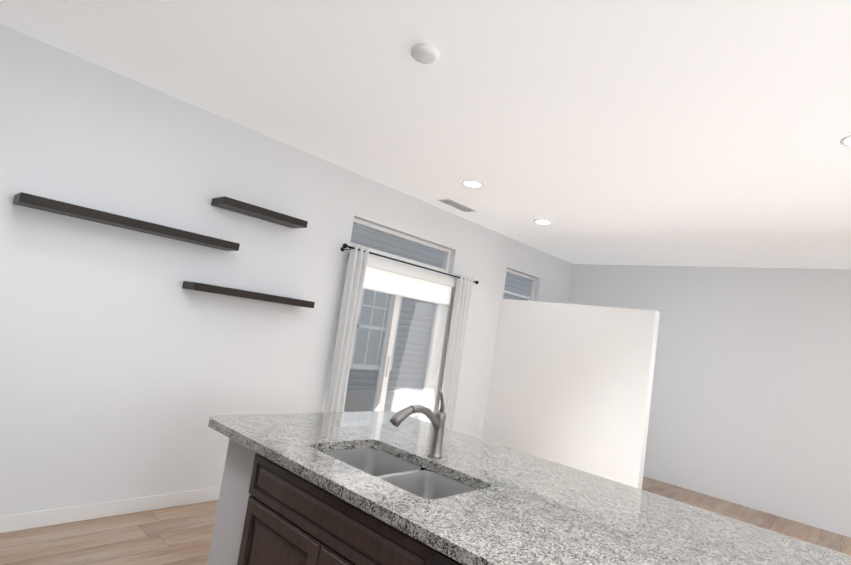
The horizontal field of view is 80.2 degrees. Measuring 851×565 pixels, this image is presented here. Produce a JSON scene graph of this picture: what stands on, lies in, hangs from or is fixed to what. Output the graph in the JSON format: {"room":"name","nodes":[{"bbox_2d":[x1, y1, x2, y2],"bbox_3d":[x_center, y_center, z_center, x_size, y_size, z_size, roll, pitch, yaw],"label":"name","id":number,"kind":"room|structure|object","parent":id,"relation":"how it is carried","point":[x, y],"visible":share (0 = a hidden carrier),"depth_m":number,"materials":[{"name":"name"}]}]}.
{"room":"kitchen","nodes":[
{"label":"kitchen","id":0,"kind":"room"},
{"bbox_2d":[0,24,572,515],"bbox_3d":[-0.552,0.454,4.877,0.150,2.780,7.643,3,-7,43],"label":"wall","id":1,"kind":"structure","parent":0,"point":[128,364],"depth_m":3.41,"materials":[{"name":"white paint"}]},
{"bbox_2d":[0,486,220,532],"bbox_3d":[-1.051,1.690,4.299,0.012,0.095,5.172,3,-7,43],"label":"baseboard","id":2,"kind":"structure","parent":1,"relation":"attached to","point":[26,520],"depth_m":3.21,"materials":[{"name":"white wood"}]},
{"bbox_2d":[13,192,239,250],"bbox_3d":[-1.814,-0.358,3.214,0.198,0.052,1.250,3,-7,43],"label":"shelf","id":3,"kind":"object","parent":1,"relation":"attached to","point":[54,206],"visible":1,"depth_m":3.06,"materials":[{"name":"black wood"}]},
{"bbox_2d":[182,281,314,307],"bbox_3d":[-1.293,0.099,3.802,0.198,0.052,0.970,3,-7,43],"label":"shelf","id":4,"kind":"object","parent":1,"relation":"attached to","point":[196,286],"visible":1,"depth_m":3.65,"materials":[{"name":"black wood"}]},
{"bbox_2d":[211,196,307,227],"bbox_3d":[-1.237,-0.520,3.822,0.198,0.052,0.690,3,-7,43],"label":"shelf","id":5,"kind":"object","parent":1,"relation":"attached to","point":[240,207],"visible":1,"depth_m":3.73,"materials":[{"name":"black wood"}]},
{"bbox_2d":[323,254,445,421],"bbox_3d":[-0.408,0.863,5.066,0.117,2.046,1.476,3,-7,43],"label":"sliding glass door","id":6,"kind":"structure","parent":1,"relation":"in","point":[386,355],"depth_m":5.08,"materials":[{"name":"white"}]},
{"bbox_2d":[348,254,455,305],"bbox_3d":[-0.193,-0.004,5.066,0.073,0.300,1.460,3,-7,43],"label":"roller shade","id":7,"kind":"object","parent":6,"relation":"attached to","point":[384,276],"visible":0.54,"depth_m":5.05,"materials":[{"name":"white fabric"}]},
{"bbox_2d":[350,218,450,272],"bbox_3d":[-0.244,-0.355,5.192,0.070,0.276,1.476,3,-7,43],"label":"transom window","id":8,"kind":"structure","parent":1,"relation":"in","point":[445,258],"depth_m":5.19,"materials":[{"name":"white"}]},
{"bbox_2d":[324,243,478,429],"bbox_3d":[-0.231,0.839,5.020,0.152,2.090,1.968,3,-7,43],"label":"curtain","id":9,"kind":"object","parent":1,"relation":"attached to","point":[348,319],"visible":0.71,"depth_m":5.03,"materials":[{"name":"white fabric"}]},
{"bbox_2d":[478,418,482,427],"bbox_3d":[0.674,1.708,6.153,0.008,0.114,0.070,3,-7,43],"label":"outlet","id":10,"kind":"object","parent":1,"relation":"attached to","point":[480,422],"visible":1,"depth_m":6.14,"materials":[{"name":"white plastic"}]},
{"bbox_2d":[504,269,535,300],"bbox_3d":[1.202,0.165,6.775,0.070,0.596,0.836,3,-7,43],"label":"window","id":11,"kind":"structure","parent":1,"relation":"in","point":[531,290],"depth_m":6.88,"materials":[{"name":"white"}]},
{"bbox_2d":[0,476,850,564],"bbox_3d":[2.009,2.016,2.167,7.720,0.060,7.843,3,-7,43],"label":"floor","id":12,"kind":"structure","parent":0,"point":[179,535],"depth_m":3.06,"materials":[{"name":"brown wood"}]},
{"bbox_2d":[207,438,255,564],"bbox_3d":[0.140,1.228,1.732,2.417,0.878,0.774,3,-7,43],"label":"wall","id":13,"kind":"structure","parent":12,"relation":"on","point":[230,515],"depth_m":2.23,"materials":[{"name":"white paint"}]},
{"bbox_2d":[208,411,850,564],"bbox_3d":[0.307,0.805,1.953,2.580,0.040,1.225,3,-7,43],"label":"countertop","id":14,"kind":"structure","parent":13,"relation":"on","point":[517,507],"depth_m":1.77,"materials":[{"name":"stone"}]},
{"bbox_2d":[323,448,477,498],"bbox_3d":[-0.142,0.869,2.018,0.750,0.200,0.440,3,-7,43],"label":"undermount sink","id":15,"kind":"object","parent":14,"relation":"in","point":[412,478],"visible":0.15,"depth_m":2.14,"materials":[{"name":"silver metal"}]},
{"bbox_2d":[390,389,446,457],"bbox_3d":[-0.017,0.601,2.162,0.093,0.306,0.339,3,-7,43],"label":"faucet","id":16,"kind":"object","parent":14,"relation":"on","point":[437,419],"visible":1,"depth_m":2.23,"materials":[{"name":"silver metal"}]},
{"bbox_2d":[237,453,436,564],"bbox_3d":[-0.188,1.200,1.948,1.018,0.879,0.636,3,-7,43],"label":"base cabinet","id":17,"kind":"object","parent":12,"relation":"on","point":[291,518],"visible":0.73,"depth_m":1.80,"materials":[{"name":"brown wood"}]},
{"bbox_2d":[433,551,462,564],"bbox_3d":[0.411,1.235,1.369,0.635,0.876,0.653,3,-7,43],"label":"dishwasher","id":18,"kind":"object","parent":12,"relation":"on","point":[440,558],"visible":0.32,"depth_m":1.37,"materials":[{"name":"black metal"}]},
{"bbox_2d":[0,0,850,268],"bbox_3d":[2.417,-0.782,2.427,7.720,0.060,7.843,3,-7,43],"label":"ceiling","id":19,"kind":"structure","parent":0,"point":[708,133],"depth_m":2.83,"materials":[{"name":"white paint"}]},
{"bbox_2d":[411,44,438,63],"bbox_3d":[-0.003,-1.088,2.419,0.136,0.033,0.136,3,-7,43],"label":"smoke detector","id":20,"kind":"object","parent":19,"relation":"attached to","point":[425,53],"visible":1,"depth_m":2.39,"materials":[{"name":"white plastic"}]},
{"bbox_2d":[437,198,476,211],"bbox_3d":[0.330,-0.791,5.218,0.165,0.009,0.460,3,-7,43],"label":"ceiling vent","id":21,"kind":"object","parent":19,"relation":"in","point":[456,205],"visible":1,"depth_m":5.19,"materials":[{"name":"white metal"}]},
{"bbox_2d":[462,180,482,187],"bbox_3d":[0.409,-0.857,4.402,0.190,0.007,0.190,3,-7,43],"label":"recessed light","id":22,"kind":"object","parent":19,"relation":"in","point":[472,183],"visible":1,"depth_m":4.39,"materials":[{"name":"white"}]},
{"bbox_2d":[534,220,551,223],"bbox_3d":[1.249,-0.643,5.386,0.190,0.007,0.190,3,-7,43],"label":"recessed light","id":23,"kind":"object","parent":19,"relation":"in","point":[543,221],"visible":0.96,"depth_m":5.37,"materials":[{"name":"white"}]},
{"bbox_2d":[840,135,850,146],"bbox_3d":[2.291,-0.746,2.647,0.190,0.007,0.190,3,-7,43],"label":"recessed light","id":24,"kind":"object","parent":19,"relation":"in","point":[845,141],"visible":1,"depth_m":2.69,"materials":[{"name":"white"}]},
{"bbox_2d":[483,299,659,489],"bbox_3d":[1.533,1.233,5.677,1.868,1.990,0.120,3,-7,43],"label":"wall","id":25,"kind":"structure","parent":0,"point":[571,385],"depth_m":5.52,"materials":[{"name":"white paint"}]},
{"bbox_2d":[568,264,850,537],"bbox_3d":[4.798,1.254,5.108,7.720,2.780,0.100,3,-7,43],"label":"wall","id":26,"kind":"structure","parent":0,"point":[750,405],"depth_m":5.95,"materials":[{"name":"white paint"}]},
{"label":"outside","id":27,"kind":"structure","parent":0,"visible":0},
{"bbox_2d":[392,411,419,418],"bbox_3d":[0.301,2.431,8.219,2.970,0.060,20.000,3,-7,43],"label":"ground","id":28,"kind":"structure","parent":27,"point":[418,414],"depth_m":9.24,"materials":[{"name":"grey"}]},
{"bbox_2d":[344,223,529,411],"bbox_3d":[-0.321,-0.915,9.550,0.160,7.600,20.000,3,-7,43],"label":"window glass","id":29,"kind":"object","parent":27,"point":[377,312],"depth_m":9.31,"materials":[{"name":"white"}]}
]}

